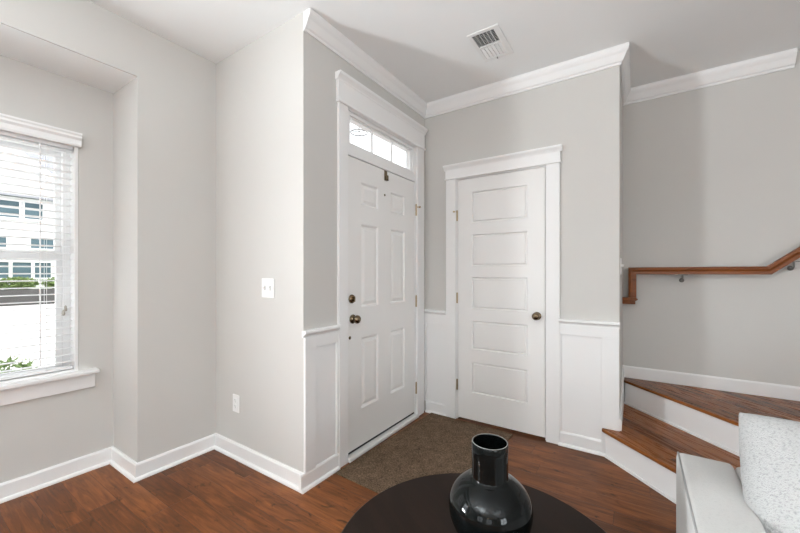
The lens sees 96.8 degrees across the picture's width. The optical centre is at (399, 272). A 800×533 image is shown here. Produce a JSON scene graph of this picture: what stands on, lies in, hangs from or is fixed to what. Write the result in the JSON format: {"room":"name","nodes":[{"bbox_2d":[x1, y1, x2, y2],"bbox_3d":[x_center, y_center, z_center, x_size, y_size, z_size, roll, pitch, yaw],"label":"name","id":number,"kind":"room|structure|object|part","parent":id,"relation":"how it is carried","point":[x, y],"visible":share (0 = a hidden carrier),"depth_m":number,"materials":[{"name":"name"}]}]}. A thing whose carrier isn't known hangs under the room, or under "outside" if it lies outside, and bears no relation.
{"room":"living room","nodes":[
{"label":"living room","id":0,"kind":"room"},
{"bbox_2d":[0,276,38,289],"bbox_3d":[-10.949,0.333,10.152,0.516,0.500,0.974,0,0,34],"label":"shrub","id":1,"kind":"object","parent":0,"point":[34,283],"visible":0.83,"depth_m":10.07,"materials":[{"name":"green plant"}]},
{"bbox_2d":[0,304,54,370],"bbox_3d":[-8.477,1.384,3.233,11.300,0.920,36.000,0,0,34],"label":"ground","id":2,"kind":"structure","parent":0,"point":[9,314],"depth_m":7.15,"materials":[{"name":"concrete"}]},
{"bbox_2d":[0,356,37,373],"bbox_3d":[-3.220,1.141,2.923,0.457,0.966,0.501,0,0,34],"label":"flowering shrub","id":3,"kind":"object","parent":2,"relation":"on","point":[19,365],"visible":0.06,"depth_m":2.95,"materials":[{"name":"green plant"}]},
{"bbox_2d":[41,277,54,288],"bbox_3d":[-10.432,0.304,10.972,0.512,0.488,1.000,0,0,34],"label":"shrub","id":4,"kind":"object","parent":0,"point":[49,283],"visible":0.16,"depth_m":10.67,"materials":[{"name":"green plant"}]},
{"bbox_2d":[0,23,135,93],"bbox_3d":[-2.542,-1.236,1.183,0.516,0.100,2.896,0,0,34],"label":"ceiling","id":5,"kind":"structure","parent":0,"point":[15,44],"depth_m":1.99,"materials":[{"name":"paint"}]},
{"bbox_2d":[0,0,215,482],"bbox_3d":[-3.304,-0.126,0.028,0.526,2.740,6.388,0,0,34],"label":"wall","id":6,"kind":"structure","parent":0,"point":[119,152],"depth_m":2.25,"materials":[{"name":"paint"}]},
{"bbox_2d":[0,140,99,405],"bbox_3d":[-2.300,-0.047,1.829,0.205,1.538,1.140,0,0,34],"label":"window","id":7,"kind":"structure","parent":6,"relation":"in","point":[15,390],"depth_m":2.19,"materials":[{"name":"white paint"}]},
{"bbox_3d":[-2.353,-0.421,1.869,0.022,0.700,0.838,0,0,34],"label":"sash","id":8,"kind":"part","parent":7,"relation":"part of","materials":[{"name":"white paint"}]},
{"bbox_3d":[-2.332,0.229,1.855,0.022,0.720,0.838,0,0,34],"label":"sash","id":9,"kind":"part","parent":7,"relation":"part of","materials":[{"name":"clear glass"}]},
{"bbox_2d":[0,113,81,380],"bbox_3d":[-2.265,-0.133,1.803,0.108,1.443,0.976,0,0,34],"label":"window blind","id":10,"kind":"object","parent":7,"relation":"attached to","point":[13,129],"visible":1,"depth_m":2.05,"materials":[{"name":"white plastic"}]},
{"bbox_3d":[-2.283,0.580,1.823,0.052,0.017,0.900,0,0,34],"label":"rail","id":11,"kind":"part","parent":10,"relation":"part of","materials":[{"name":"white plastic"}]},
{"bbox_3d":[-2.098,-0.086,2.101,0.054,1.340,0.002,0,0,34],"label":"ladder cord","id":12,"kind":"part","parent":10,"relation":"part of","materials":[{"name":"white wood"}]},
{"bbox_3d":[-2.025,-0.266,2.141,0.004,0.980,0.015,0,0,19],"label":"pull cord","id":13,"kind":"part","parent":10,"relation":"part of","materials":[{"name":"white plastic"}]},
{"bbox_3d":[-2.246,0.620,1.793,0.075,0.024,1.140,0,0,34],"label":"sill","id":14,"kind":"part","parent":7,"relation":"part of","materials":[{"name":"white paint"}]},
{"bbox_2d":[0,433,302,503],"bbox_3d":[-2.239,1.195,1.494,3.394,0.098,1.028,0,0,-34],"label":"baseboard","id":15,"kind":"structure","parent":6,"relation":"attached to","point":[134,471],"depth_m":2.20,"materials":[{"name":"white paint"}]},
{"bbox_2d":[216,12,322,472],"bbox_3d":[-0.956,-0.126,2.393,1.066,2.740,0.150,0,0,34],"label":"wall","id":16,"kind":"structure","parent":0,"point":[269,91],"depth_m":2.21,"materials":[{"name":"paint"}]},
{"bbox_2d":[233,394,238,412],"bbox_3d":[-1.109,0.883,2.399,0.072,0.118,0.009,0,0,34],"label":"power outlet","id":17,"kind":"object","parent":16,"relation":"attached to","point":[235,397],"visible":1,"depth_m":2.39,"materials":[{"name":"white plastic"}]},
{"bbox_2d":[262,278,273,297],"bbox_3d":[-0.825,0.095,2.204,0.121,0.121,0.018,0,0,34],"label":"light switch","id":18,"kind":"object","parent":16,"relation":"attached to","point":[267,283],"visible":1,"depth_m":2.20,"materials":[{"name":"white plastic"}]},
{"bbox_2d":[0,411,675,532],"bbox_3d":[0.017,1.304,-0.923,7.250,0.120,8.782,0,0,34],"label":"floor","id":19,"kind":"structure","parent":0,"point":[211,491],"depth_m":1.96,"materials":[{"name":"brown wood"}]},
{"bbox_2d":[336,413,512,493],"bbox_3d":[0.234,1.237,2.456,0.720,0.011,1.160,0,0,36],"label":"door mat","id":20,"kind":"object","parent":19,"relation":"on","point":[434,444],"visible":0.73,"depth_m":2.40,"materials":[{"name":"brown carpet"}]},
{"bbox_2d":[341,473,605,532],"bbox_3d":[0.232,1.029,1.018,0.859,0.431,0.859,0,0,34],"label":"coffee table","id":21,"kind":"object","parent":19,"relation":"on","point":[421,504],"visible":0.64,"depth_m":1.20,"materials":[{"name":"brown wood"}]},
{"bbox_2d":[449,433,532,532],"bbox_3d":[0.265,0.655,1.048,0.241,0.316,0.241,0,0,34],"label":"glass vase","id":22,"kind":"object","parent":21,"relation":"on","point":[485,498],"visible":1,"depth_m":0.99,"materials":[{"name":"black"}]},
{"bbox_2d":[602,377,799,503],"bbox_3d":[2.275,0.769,1.907,2.063,0.950,1.267,0,0,34],"label":"staircase","id":23,"kind":"structure","parent":19,"relation":"on","point":[661,420],"depth_m":2.28,"materials":[{"name":"white paint"}]},
{"bbox_2d":[676,452,765,532],"bbox_3d":[1.500,0.937,0.360,1.873,0.614,0.968,0,0,34],"label":"sofa","id":24,"kind":"object","parent":19,"relation":"on","point":[709,492],"visible":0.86,"depth_m":1.01,"materials":[{"name":"grey fabric"}]},
{"bbox_3d":[1.734,0.891,0.712,1.572,0.521,0.122,0,0,34],"label":"backrest","id":25,"kind":"part","parent":24,"relation":"part of","materials":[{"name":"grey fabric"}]},
{"bbox_2d":[739,412,799,532],"bbox_3d":[1.169,0.606,0.848,0.509,0.383,0.323,0,0,37],"label":"throw pillow","id":26,"kind":"object","parent":24,"relation":"on","point":[769,447],"visible":0.97,"depth_m":0.95,"materials":[{"name":"fabric"}]},
{"bbox_2d":[323,45,424,410],"bbox_3d":[-0.159,-0.126,2.706,0.085,2.740,1.255,0,0,34],"label":"wall","id":27,"kind":"structure","parent":0,"point":[332,62],"depth_m":2.22,"materials":[{"name":"paint"}]},
{"bbox_2d":[299,454,339,493],"bbox_3d":[-0.474,1.195,2.128,0.030,0.098,0.305,0,0,34],"label":"baseboard","id":28,"kind":"structure","parent":27,"relation":"attached to","point":[328,467],"depth_m":2.11,"materials":[{"name":"white paint"}]},
{"bbox_2d":[302,325,340,472],"bbox_3d":[-0.467,0.738,2.135,0.034,0.815,0.287,0,0,34],"label":"trim","id":29,"kind":"structure","parent":27,"relation":"attached to","point":[313,338],"depth_m":2.07,"materials":[{"name":"white paint"}]},
{"bbox_2d":[316,343,335,464],"bbox_3d":[-0.458,0.792,2.176,0.003,0.707,0.178,0,0,34],"label":"wall panel","id":30,"kind":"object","parent":27,"relation":"attached to","point":[325,354],"depth_m":2.18,"materials":[{"name":"white paint"}]},
{"bbox_2d":[348,111,413,173],"bbox_3d":[-0.138,-0.966,2.723,0.058,0.228,0.868,0,0,34],"label":"window","id":31,"kind":"structure","parent":27,"relation":"in","point":[354,119],"depth_m":2.70,"materials":[{"name":"white paint"}]},
{"bbox_2d":[335,69,427,467],"bbox_3d":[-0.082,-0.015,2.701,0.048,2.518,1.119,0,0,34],"label":"trim","id":32,"kind":"structure","parent":27,"relation":"attached to","point":[351,94],"depth_m":2.32,"materials":[{"name":"white paint"}]},
{"bbox_2d":[348,414,418,462],"bbox_3d":[-0.157,1.231,2.735,0.185,0.026,0.888,0,0,34],"label":"threshold","id":33,"kind":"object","parent":27,"relation":"attached to","point":[357,453],"depth_m":2.61,"materials":[{"name":"silver metal"}]},
{"bbox_2d":[348,156,420,454],"bbox_3d":[-0.094,0.218,2.716,0.106,1.992,0.900,0,0,34],"label":"door","id":34,"kind":"structure","parent":27,"relation":"in","point":[382,208],"depth_m":2.63,"materials":[{"name":"white paint"}]},
{"bbox_3d":[-0.294,0.312,2.376,0.062,0.062,0.062,0,0,34],"label":"knob","id":35,"kind":"part","parent":34,"relation":"part of","materials":[{"name":"gold metal"}]},
{"bbox_2d":[89,0,799,102],"bbox_3d":[0.017,-1.556,-0.923,7.250,0.120,8.782,0,0,34],"label":"ceiling","id":36,"kind":"structure","parent":0,"point":[425,45],"depth_m":2.17,"materials":[{"name":"paint"}]},
{"bbox_2d":[467,24,513,61],"bbox_3d":[0.597,-1.522,2.325,0.200,0.079,0.336,0,0,34],"label":"ceiling vent","id":37,"kind":"object","parent":36,"relation":"in","point":[495,45],"visible":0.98,"depth_m":2.34,"materials":[{"name":"white plastic"}]},
{"bbox_3d":[-0.373,-1.436,3.232,0.200,0.040,0.200,0,0,34],"label":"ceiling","id":38,"kind":"structure","parent":36,"relation":"attached to","visible":0},
{"bbox_2d":[350,127,367,135],"bbox_3d":[-0.373,-1.344,3.232,0.161,0.146,0.161,0,0,34],"label":"lantern","id":39,"kind":"object","parent":38,"relation":"hanging from","point":[358,129],"visible":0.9,"depth_m":3.22,"materials":[{"name":"grey metal"}]},
{"bbox_2d":[425,66,619,417],"bbox_3d":[0.815,-0.126,2.878,1.646,2.740,0.110,0,0,34],"label":"wall","id":40,"kind":"structure","parent":0,"point":[581,114],"depth_m":2.56,"materials":[{"name":"paint"}]},
{"bbox_2d":[424,309,445,404],"bbox_3d":[0.306,0.738,3.130,0.221,0.815,0.034,0,0,34],"label":"trim","id":41,"kind":"structure","parent":40,"relation":"attached to","point":[438,317],"depth_m":3.14,"materials":[{"name":"white paint"}]},
{"bbox_2d":[427,324,443,403],"bbox_3d":[0.316,0.800,3.142,0.180,0.692,0.003,0,0,34],"label":"wainscot","id":42,"kind":"structure","parent":40,"relation":"attached to","point":[435,332],"depth_m":3.14,"materials":[{"name":"white paint"}]},
{"bbox_2d":[425,400,445,415],"bbox_3d":[0.316,1.195,3.126,0.201,0.098,0.030,0,0,34],"label":"baseboard","id":43,"kind":"structure","parent":40,"relation":"attached to","point":[431,407],"depth_m":3.13,"materials":[{"name":"white paint"}]},
{"bbox_2d":[453,167,544,436],"bbox_3d":[0.765,0.220,2.833,0.734,2.012,0.098,0,0,34],"label":"door","id":44,"kind":"structure","parent":40,"relation":"in","point":[500,297],"depth_m":2.82,"materials":[{"name":"white paint"}]},
{"bbox_3d":[1.014,0.325,2.646,0.062,0.062,0.062,0,0,34],"label":"knob","id":45,"kind":"part","parent":44,"relation":"part of","materials":[{"name":"gold metal"}]},
{"bbox_2d":[443,144,562,443],"bbox_3d":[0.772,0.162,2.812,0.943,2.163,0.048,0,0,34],"label":"trim","id":46,"kind":"structure","parent":40,"relation":"attached to","point":[550,156],"depth_m":2.61,"materials":[{"name":"white paint"}]},
{"bbox_2d":[561,334,600,439],"bbox_3d":[1.275,0.795,2.505,0.254,0.702,0.003,0,0,34],"label":"wall panel","id":47,"kind":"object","parent":40,"relation":"attached to","point":[580,355],"depth_m":2.50,"materials":[{"name":"white paint"}]},
{"bbox_2d":[558,431,604,456],"bbox_3d":[1.281,1.195,2.484,0.317,0.098,0.030,0,0,34],"label":"baseboard","id":48,"kind":"structure","parent":40,"relation":"attached to","point":[569,440],"depth_m":2.49,"materials":[{"name":"white paint"}]},
{"bbox_2d":[558,318,619,452],"bbox_3d":[1.306,0.787,2.466,0.379,0.913,0.034,0,0,34],"label":"trim","id":49,"kind":"structure","parent":40,"relation":"attached to","point":[607,331],"depth_m":2.40,"materials":[{"name":"white paint"}]},
{"bbox_2d":[620,78,622,400],"bbox_3d":[1.645,-0.126,2.740,0.110,2.740,0.579,0,0,34],"label":"wall","id":50,"kind":"structure","parent":0,"point":[621,103],"depth_m":2.71,"materials":[{"name":"paint"}]},
{"bbox_2d":[619,365,623,430],"bbox_3d":[1.661,0.908,2.655,0.012,0.290,0.702,0,0,34],"label":"trim","id":51,"kind":"structure","parent":50,"relation":"attached to","point":[622,383],"depth_m":2.54,"materials":[{"name":"white paint"}]},
{"bbox_2d":[620,258,623,273],"bbox_3d":[1.570,-0.046,2.510,0.020,0.116,0.070,0,0,34],"label":"light switch","id":52,"kind":"object","parent":50,"relation":"attached to","point":[621,264],"visible":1,"depth_m":2.50,"materials":[{"name":"white plastic"}]},
{"bbox_2d":[623,51,799,401],"bbox_3d":[3.613,-0.126,1.869,4.352,2.740,0.150,0,0,34],"label":"wall","id":53,"kind":"structure","parent":0,"point":[711,175],"depth_m":2.63,"materials":[{"name":"paint"}]},
{"bbox_2d":[303,8,796,118],"bbox_3d":[1.001,-1.442,2.733,3.246,0.108,1.111,0,0,-6],"label":"trim","id":54,"kind":"structure","parent":53,"relation":"attached to","point":[314,25],"depth_m":2.58,"materials":[{"name":"white paint"}]},
{"bbox_2d":[622,246,799,303],"bbox_3d":[2.595,-0.308,2.392,1.858,1.119,0.106,0,0,34],"label":"handrail","id":55,"kind":"object","parent":53,"relation":"attached to","point":[793,255],"visible":1,"depth_m":2.60,"materials":[{"name":"brown wood"}]},
{"bbox_2d":[624,365,799,400],"bbox_3d":[2.310,0.815,2.636,1.111,0.094,0.015,0,0,34],"label":"baseboard","id":56,"kind":"structure","parent":53,"relation":"attached to","point":[787,392],"depth_m":2.61,"materials":[{"name":"white paint"}]},
{"bbox_3d":[-21.511,1.194,11.897,19.000,1.300,36.000,0,0,34],"label":"lawn","id":57,"kind":"structure","parent":0,"visible":0},
{"bbox_2d":[0,147,54,289],"bbox_3d":[-16.971,-2.756,11.581,8.710,6.600,19.300,0,0,34],"label":"neighbor house","id":58,"kind":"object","parent":57,"relation":"on","point":[3,172],"visible":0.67,"depth_m":11.47,"materials":[{"name":"white"}]},
{"bbox_3d":[-12.725,-0.971,10.644,0.020,0.330,1.240,0,0,34],"label":"house pane","id":59,"kind":"part","parent":58,"relation":"part of","materials":[{"name":"glass"}]},
{"bbox_3d":[-12.509,-0.086,10.969,0.020,0.500,0.560,0,0,34],"label":"house pane","id":60,"kind":"part","parent":58,"relation":"part of","materials":[{"name":"glass"}]},
{"bbox_3d":[-12.468,-2.056,11.031,0.020,0.600,0.870,0,0,34],"label":"house pane","id":61,"kind":"part","parent":58,"relation":"part of","materials":[{"name":"glass"}]},
{"bbox_3d":[-12.194,-0.086,11.444,0.020,0.500,0.420,0,0,34],"label":"house pane","id":62,"kind":"part","parent":58,"relation":"part of","materials":[{"name":"glass"}]},
{"bbox_3d":[-12.044,-2.056,11.668,0.020,0.600,0.420,0,0,34],"label":"house pane","id":63,"kind":"part","parent":58,"relation":"part of","materials":[{"name":"glass"}]},
{"bbox_3d":[-11.906,-0.971,11.877,0.020,0.330,0.640,0,0,34],"label":"house pane","id":64,"kind":"part","parent":58,"relation":"part of","materials":[{"name":"glass"}]},
{"bbox_3d":[-11.925,-0.086,11.848,0.020,0.500,0.390,0,0,34],"label":"house pane","id":65,"kind":"part","parent":58,"relation":"part of","materials":[{"name":"glass"}]},
{"bbox_2d":[0,288,54,305],"bbox_3d":[-11.730,1.114,8.998,0.500,1.260,26.000,0,0,34],"label":"road","id":66,"kind":"structure","parent":57,"relation":"on","point":[13,299],"depth_m":10.12,"materials":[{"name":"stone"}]}
]}

